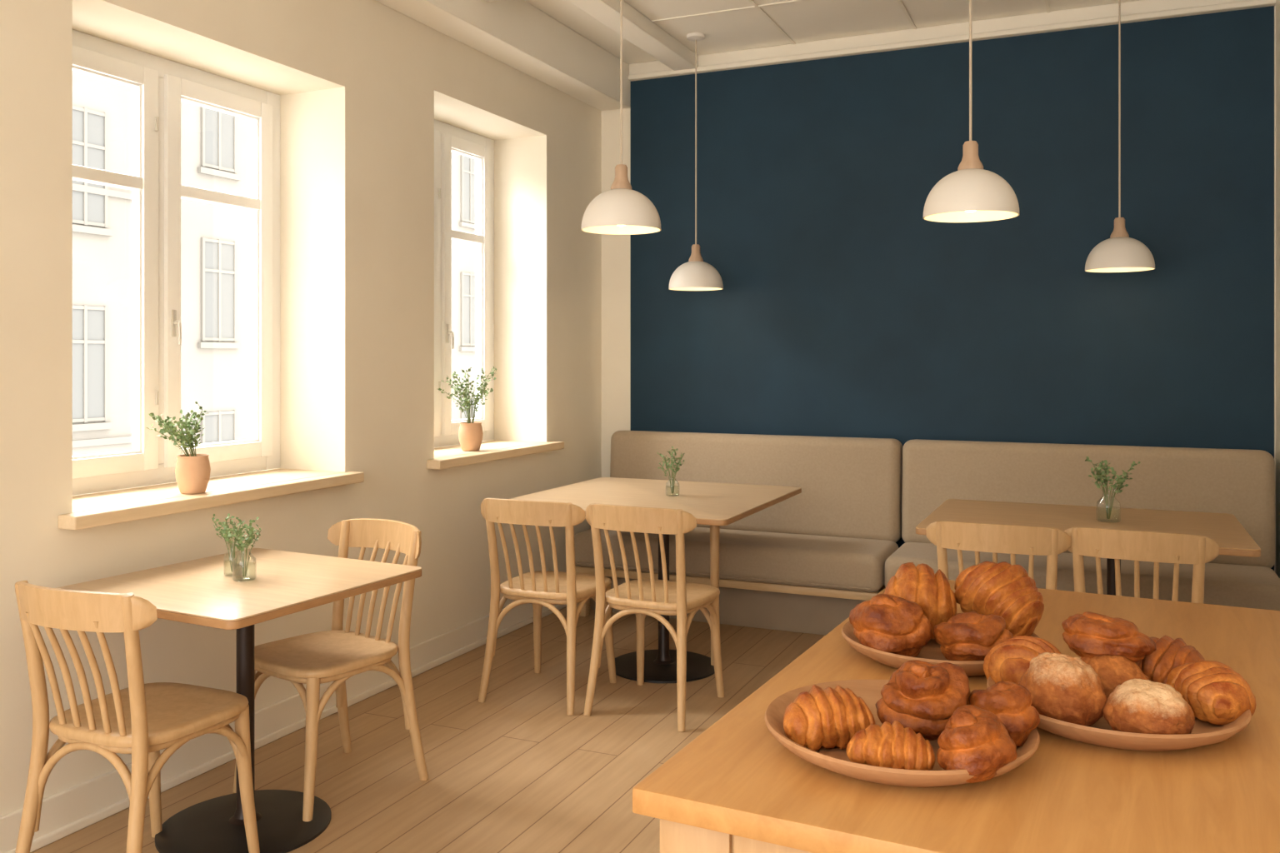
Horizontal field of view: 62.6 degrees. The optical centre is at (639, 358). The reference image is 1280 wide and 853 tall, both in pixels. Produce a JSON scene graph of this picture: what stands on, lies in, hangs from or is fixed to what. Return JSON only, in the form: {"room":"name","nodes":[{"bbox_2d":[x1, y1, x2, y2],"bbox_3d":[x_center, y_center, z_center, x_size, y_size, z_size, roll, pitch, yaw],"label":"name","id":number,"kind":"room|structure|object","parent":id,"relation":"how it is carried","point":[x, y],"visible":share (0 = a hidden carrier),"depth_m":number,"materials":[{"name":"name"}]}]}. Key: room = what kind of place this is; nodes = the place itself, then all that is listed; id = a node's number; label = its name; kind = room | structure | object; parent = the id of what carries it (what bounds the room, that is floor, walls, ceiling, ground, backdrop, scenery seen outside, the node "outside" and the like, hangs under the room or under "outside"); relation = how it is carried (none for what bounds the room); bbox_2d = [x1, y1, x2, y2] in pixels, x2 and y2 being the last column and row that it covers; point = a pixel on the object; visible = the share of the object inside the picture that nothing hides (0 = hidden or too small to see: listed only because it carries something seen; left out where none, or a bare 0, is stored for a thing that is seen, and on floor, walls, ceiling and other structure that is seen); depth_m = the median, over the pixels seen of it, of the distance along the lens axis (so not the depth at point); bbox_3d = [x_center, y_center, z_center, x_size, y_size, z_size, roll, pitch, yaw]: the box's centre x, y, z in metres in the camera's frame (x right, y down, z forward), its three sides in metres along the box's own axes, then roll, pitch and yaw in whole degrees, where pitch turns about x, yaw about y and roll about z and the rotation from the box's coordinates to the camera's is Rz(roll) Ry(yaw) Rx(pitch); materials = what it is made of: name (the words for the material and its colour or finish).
{"room":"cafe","nodes":[
{"label":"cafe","id":0,"kind":"room"},
{"bbox_2d":[0,0,601,817],"bbox_3d":[-2.074,-0.180,2.904,0.450,3.200,8.020,0,0,24],"label":"wall","id":1,"kind":"structure","parent":0,"point":[362,86],"depth_m":4.38,"materials":[{"name":"beige paint"}]},
{"bbox_2d":[72,29,279,495],"bbox_3d":[-1.769,-0.323,3.874,0.118,1.575,1.240,0,0,24],"label":"window","id":2,"kind":"structure","parent":1,"relation":"in","point":[158,85],"depth_m":3.89,"materials":[{"name":"white paint"}]},
{"bbox_2d":[58,468,364,529],"bbox_3d":[-1.582,0.486,3.780,0.415,0.042,1.320,0,0,24],"label":"windowsill","id":3,"kind":"structure","parent":1,"relation":"attached to","point":[98,509],"depth_m":3.61,"materials":[{"name":"brown wood"}]},
{"bbox_2d":[145,401,210,494],"bbox_3d":[-1.578,0.306,3.610,0.194,0.318,0.215,0,0,-16],"label":"potted plant","id":4,"kind":"object","parent":3,"relation":"on","point":[192,471],"visible":1,"depth_m":3.59,"materials":[{"name":"green plant"}]},
{"bbox_2d":[0,603,566,852],"bbox_3d":[-1.859,1.355,2.798,0.028,0.130,8.000,0,0,24],"label":"baseboard","id":5,"kind":"structure","parent":1,"relation":"attached to","point":[66,812],"depth_m":3.66,"materials":[{"name":"beige paint"}]},
{"bbox_2d":[434,119,494,448],"bbox_3d":[-1.047,-0.388,5.495,0.118,1.705,1.070,0,0,24],"label":"window","id":6,"kind":"structure","parent":1,"relation":"in","point":[448,138],"depth_m":5.60,"materials":[{"name":"white paint"}]},
{"bbox_2d":[426,440,564,469],"bbox_3d":[-0.855,0.486,5.415,0.415,0.042,1.200,0,0,24],"label":"window sill","id":7,"kind":"structure","parent":1,"relation":"attached to","point":[449,457],"depth_m":5.32,"materials":[{"name":"brown wood"}]},
{"bbox_2d":[438,366,496,451],"bbox_3d":[-0.853,0.252,5.276,0.285,0.425,0.409,0,0,-1],"label":"potted plant","id":8,"kind":"object","parent":7,"relation":"on","point":[470,434],"visible":1,"depth_m":5.25,"materials":[{"name":"green plant"}]},
{"bbox_2d":[375,0,698,110],"bbox_3d":[-1.571,-1.650,2.680,0.650,0.260,8.020,0,0,24],"label":"ceiling beam","id":9,"kind":"structure","parent":1,"relation":"attached to","point":[517,34],"depth_m":5.40,"materials":[{"name":"paint"}]},
{"bbox_2d":[30,607,824,852],"bbox_3d":[-0.385,1.480,2.235,4.280,0.120,8.170,0,0,24],"label":"floor","id":10,"kind":"structure","parent":0,"point":[511,772],"depth_m":3.79,"materials":[{"name":"brown wood"}]},
{"bbox_2d":[15,580,259,852],"bbox_3d":[-1.359,0.996,2.836,0.486,0.853,0.511,0,0,23],"label":"dining chair","id":11,"kind":"object","parent":10,"relation":"on","point":[140,720],"visible":1,"depth_m":2.71,"materials":[{"name":"brown wood"}]},
{"bbox_2d":[56,548,421,852],"bbox_3d":[-1.203,1.045,3.206,0.765,0.750,0.770,0,0,27],"label":"cafe table","id":12,"kind":"object","parent":10,"relation":"on","point":[197,592],"visible":0.76,"depth_m":3.16,"materials":[{"name":"brown wood"}]},
{"bbox_2d":[211,513,254,576],"bbox_3d":[-1.255,0.574,3.257,0.118,0.191,0.101,0,0,-45],"label":"glass vase","id":13,"kind":"object","parent":12,"relation":"on","point":[227,535],"visible":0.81,"depth_m":3.25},
{"bbox_2d":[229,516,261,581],"bbox_3d":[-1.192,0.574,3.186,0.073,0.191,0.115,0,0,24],"label":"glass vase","id":14,"kind":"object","parent":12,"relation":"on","point":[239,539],"visible":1,"depth_m":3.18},
{"bbox_2d":[232,518,428,821],"bbox_3d":[-1.017,0.996,3.506,0.486,0.853,0.512,0,0,37],"label":"dining chair","id":15,"kind":"object","parent":10,"relation":"on","point":[337,655],"visible":0.87,"depth_m":3.51,"materials":[{"name":"brown wood"}]},
{"bbox_2d":[478,498,616,715],"bbox_3d":[-0.384,0.996,4.460,0.486,0.853,0.511,0,0,23],"label":"dining chair","id":16,"kind":"object","parent":10,"relation":"on","point":[543,587],"visible":0.94,"depth_m":4.31,"materials":[{"name":"brown wood"}]},
{"bbox_2d":[583,503,724,731],"bbox_3d":[0.065,0.996,4.282,0.486,0.853,0.512,0,0,26],"label":"dining chair","id":17,"kind":"object","parent":10,"relation":"on","point":[641,597],"visible":1,"depth_m":4.15,"materials":[{"name":"brown wood"}]},
{"bbox_2d":[510,477,801,683],"bbox_3d":[0.070,1.045,5.151,1.160,0.750,1.210,0,0,24],"label":"cafe table","id":18,"kind":"object","parent":10,"relation":"on","point":[716,505],"visible":0.58,"depth_m":4.93,"materials":[{"name":"brown wood"}]},
{"bbox_2d":[657,446,684,494],"bbox_3d":[0.159,0.551,5.132,0.139,0.237,0.123,0,0,-27],"label":"plant","id":19,"kind":"object","parent":18,"relation":"on","point":[672,484],"visible":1,"depth_m":5.12,"materials":[{"name":"green plant"}]},
{"bbox_2d":[574,430,903,635],"bbox_3d":[0.523,0.925,5.732,1.695,0.990,0.677,0,0,24],"label":"bench","id":20,"kind":"object","parent":10,"relation":"on","point":[802,562],"visible":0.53,"depth_m":5.61,"materials":[{"name":"fabric"}]},
{"bbox_2d":[632,580,1279,852],"bbox_3d":[0.819,0.970,1.637,1.150,0.900,1.400,0,0,27],"label":"countertop","id":21,"kind":"structure","parent":10,"relation":"on","point":[734,788],"depth_m":1.27,"materials":[{"name":"brown wood"}]},
{"bbox_2d":[764,680,1039,787],"bbox_3d":[0.342,0.499,1.396,0.352,0.040,0.352,0,0,4],"label":"wooden plate","id":22,"kind":"object","parent":21,"relation":"on","point":[836,760],"visible":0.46,"depth_m":1.29,"materials":[{"name":"brown wood"}]},
{"bbox_2d":[783,685,875,751],"bbox_3d":[0.251,0.469,1.386,0.117,0.071,0.111,0,0,24],"label":"croissant","id":23,"kind":"object","parent":22,"relation":"on","point":[828,718],"visible":0.84,"depth_m":1.36,"materials":[{"name":"brown food"}]},
{"bbox_2d":[845,720,935,770],"bbox_3d":[0.309,0.476,1.291,0.106,0.055,0.080,0,0,24],"label":"croissant","id":24,"kind":"object","parent":22,"relation":"on","point":[888,746],"visible":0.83,"depth_m":1.26,"materials":[{"name":"brown food"}]},
{"bbox_2d":[875,660,970,740],"bbox_3d":[0.376,0.452,1.395,0.121,0.102,0.115,0,0,24],"label":"cinnamon roll","id":25,"kind":"object","parent":22,"relation":"on","point":[921,696],"visible":0.78,"depth_m":1.36,"materials":[{"name":"brown food"}]},
{"bbox_2d":[936,705,1017,783],"bbox_3d":[0.406,0.462,1.266,0.090,0.079,0.094,0,0,24],"label":"pastry","id":26,"kind":"object","parent":22,"relation":"on","point":[974,740],"visible":0.94,"depth_m":1.24,"materials":[{"name":"brown food"}]},
{"bbox_2d":[968,681,1039,746],"bbox_3d":[0.472,0.462,1.368,0.089,0.083,0.091,0,0,24],"label":"cinnamon roll","id":27,"kind":"object","parent":22,"relation":"on","point":[1010,702],"visible":0.66,"depth_m":1.33,"materials":[{"name":"brown food"}]},
{"bbox_2d":[841,613,1039,676],"bbox_3d":[0.521,0.499,1.831,0.336,0.040,0.336,0,0,4],"label":"wooden plate","id":28,"kind":"object","parent":21,"relation":"on","point":[931,652],"visible":0.29,"depth_m":1.74,"materials":[{"name":"brown wood"}]},
{"bbox_2d":[849,594,932,657],"bbox_3d":[0.422,0.452,1.784,0.140,0.102,0.113,0,0,24],"label":"pastry","id":29,"kind":"object","parent":28,"relation":"on","point":[884,622],"visible":0.84,"depth_m":1.75,"materials":[{"name":"brown food"}]},
{"bbox_2d":[884,562,956,639],"bbox_3d":[0.506,0.435,1.900,0.130,0.125,0.161,0,0,24],"label":"croissant","id":30,"kind":"object","parent":28,"relation":"on","point":[919,584],"visible":0.52,"depth_m":1.85,"materials":[{"name":"brown food"}]},
{"bbox_2d":[933,611,1013,661],"bbox_3d":[0.550,0.461,1.743,0.115,0.084,0.122,0,0,-16],"label":"cinnamon roll","id":31,"kind":"object","parent":28,"relation":"on","point":[966,637],"visible":0.76,"depth_m":1.70,"materials":[{"name":"brown food"}]},
{"bbox_2d":[954,561,1044,637],"bbox_3d":[0.634,0.430,1.863,0.152,0.138,0.148,0,0,24],"label":"croissant","id":32,"kind":"object","parent":28,"relation":"on","point":[1005,590],"visible":0.84,"depth_m":1.82,"materials":[{"name":"brown food"}]},
{"bbox_2d":[986,676,1251,751],"bbox_3d":[0.678,0.499,1.510,0.344,0.040,0.344,0,0,4],"label":"wooden plate","id":33,"kind":"object","parent":21,"relation":"on","point":[1203,733],"visible":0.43,"depth_m":1.37,"materials":[{"name":"brown wood"}]},
{"bbox_2d":[983,635,1061,684],"bbox_3d":[0.576,0.461,1.583,0.116,0.083,0.115,0,0,24],"label":"croissant","id":34,"kind":"object","parent":33,"relation":"on","point":[1007,661],"visible":0.4,"depth_m":1.56,"materials":[{"name":"brown food"}]},
{"bbox_2d":[1018,652,1107,726],"bbox_3d":[0.588,0.458,1.469,0.120,0.089,0.110,0,0,24],"label":"bun","id":35,"kind":"object","parent":33,"relation":"on","point":[1063,687],"visible":0.82,"depth_m":1.43,"materials":[{"name":"brown food"}]},
{"bbox_2d":[1080,655,1149,699],"bbox_3d":[0.686,0.469,1.543,0.110,0.076,0.109,0,0,-9],"label":"bun","id":36,"kind":"object","parent":33,"relation":"on","point":[1113,671],"visible":0.32,"depth_m":1.51,"materials":[{"name":"brown food"}]},
{"bbox_2d":[1061,611,1156,662],"bbox_3d":[0.702,0.415,1.577,0.130,0.065,0.115,0,0,24],"label":"cinnamon roll","id":37,"kind":"object","parent":36,"relation":"on","point":[1088,634],"visible":0.91,"depth_m":1.54,"materials":[{"name":"brown food"}]},
{"bbox_2d":[1102,679,1194,734],"bbox_3d":[0.682,0.469,1.410,0.104,0.068,0.107,0,0,-40],"label":"bun","id":38,"kind":"object","parent":33,"relation":"on","point":[1135,706],"visible":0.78,"depth_m":1.38,"materials":[{"name":"brown food"}]},
{"bbox_2d":[1135,635,1204,684],"bbox_3d":[0.787,0.462,1.589,0.129,0.078,0.122,0,0,24],"label":"croissant","id":39,"kind":"object","parent":33,"relation":"on","point":[1170,653],"visible":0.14,"depth_m":1.56,"materials":[{"name":"brown food"}]},
{"bbox_2d":[1165,660,1256,724],"bbox_3d":[0.802,0.466,1.479,0.112,0.071,0.117,0,0,24],"label":"croissant","id":40,"kind":"object","parent":33,"relation":"on","point":[1216,694],"visible":0.87,"depth_m":1.45,"materials":[{"name":"brown food"}]},
{"bbox_2d":[925,520,1070,589],"bbox_3d":[1.319,0.996,3.850,0.486,0.853,0.511,0,0,24],"label":"dining chair","id":41,"kind":"object","parent":10,"relation":"on","point":[1012,540],"visible":0.21,"depth_m":3.62,"materials":[{"name":"brown wood"}]},
{"bbox_2d":[885,439,1279,610],"bbox_3d":[2.083,0.925,5.038,1.700,0.990,0.677,0,0,24],"label":"bench","id":42,"kind":"object","parent":10,"relation":"on","point":[1240,483],"visible":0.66,"depth_m":5.04,"materials":[{"name":"fabric"}]},
{"bbox_2d":[915,499,1260,595],"bbox_3d":[1.819,1.045,4.346,1.190,0.750,0.940,0,0,24],"label":"cafe table","id":43,"kind":"object","parent":10,"relation":"on","point":[1232,539],"visible":0.52,"depth_m":4.37,"materials":[{"name":"brown wood"}]},
{"bbox_2d":[1085,456,1139,522],"bbox_3d":[1.912,0.538,4.302,0.204,0.262,0.167,0,0,-34],"label":"glass vase","id":44,"kind":"object","parent":43,"relation":"on","point":[1119,479],"visible":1,"depth_m":4.31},
{"bbox_2d":[1064,526,1219,604],"bbox_3d":[1.754,0.996,3.700,0.486,0.853,0.512,0,0,27],"label":"dining chair","id":45,"kind":"object","parent":10,"relation":"on","point":[1156,547],"visible":0.22,"depth_m":3.48,"materials":[{"name":"brown wood"}]},
{"bbox_2d":[524,0,1139,64],"bbox_3d":[-0.339,-1.851,2.214,4.180,0.157,8.170,0,0,24],"label":"ceiling","id":46,"kind":"structure","parent":0,"point":[727,25],"depth_m":5.49,"materials":[{"name":"paint"}]},
{"bbox_2d":[581,0,660,234],"bbox_3d":[-0.070,-1.130,3.950,0.300,1.298,0.300,0,0,24],"label":"pendant lamp","id":47,"kind":"object","parent":46,"relation":"hanging from","point":[620,210],"visible":1,"depth_m":3.87,"materials":[{"name":"beige metal"}]},
{"bbox_2d":[668,32,723,290],"bbox_3d":[0.308,-1.080,5.795,0.300,1.398,0.300,0,0,24],"label":"pendant lamp","id":48,"kind":"object","parent":46,"relation":"hanging from","point":[696,274],"visible":1,"depth_m":5.73,"materials":[{"name":"beige metal"}]},
{"bbox_2d":[923,0,1019,222],"bbox_3d":[1.077,-1.120,3.428,0.300,1.318,0.300,0,0,24],"label":"pendant lamp","id":49,"kind":"object","parent":46,"relation":"hanging from","point":[972,193],"visible":1,"depth_m":3.35,"materials":[{"name":"beige metal"}]},
{"bbox_2d":[1085,0,1154,272],"bbox_3d":[2.248,-1.097,4.932,0.300,1.365,0.300,0,0,24],"label":"pendant lamp","id":50,"kind":"object","parent":46,"relation":"hanging from","point":[1120,252],"visible":1,"depth_m":4.89,"materials":[{"name":"beige metal"}]},
{"bbox_2d":[601,5,1275,573],"bbox_3d":[1.290,-0.180,5.874,4.180,3.200,0.158,0,0,24],"label":"wall","id":51,"kind":"structure","parent":0,"point":[840,310],"depth_m":5.62,"materials":[{"name":"blue paint"}]},
{"bbox_2d":[628,0,1277,81],"bbox_3d":[1.479,-1.730,5.685,3.380,0.100,0.050,0,0,24],"label":"trim","id":52,"kind":"structure","parent":51,"relation":"attached to","point":[1141,10],"depth_m":5.58,"materials":[{"name":"beige paint"}]},
{"bbox_2d":[1275,0,1279,578],"bbox_3d":[1.471,-0.180,1.326,0.150,3.200,8.020,0,0,24],"label":"wall","id":53,"kind":"structure","parent":0,"point":[1277,5],"depth_m":4.96,"materials":[{"name":"beige paint"}]},
{"label":"outside","id":54,"kind":"structure","parent":0,"visible":0},
{"bbox_2d":[72,70,474,495],"bbox_3d":[-6.061,-2.325,21.305,0.600,24.510,46.000,0,0,24],"label":"facade","id":55,"kind":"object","parent":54,"point":[215,145],"visible":0.06,"depth_m":17.55,"materials":[{"name":"grey"}]}
]}

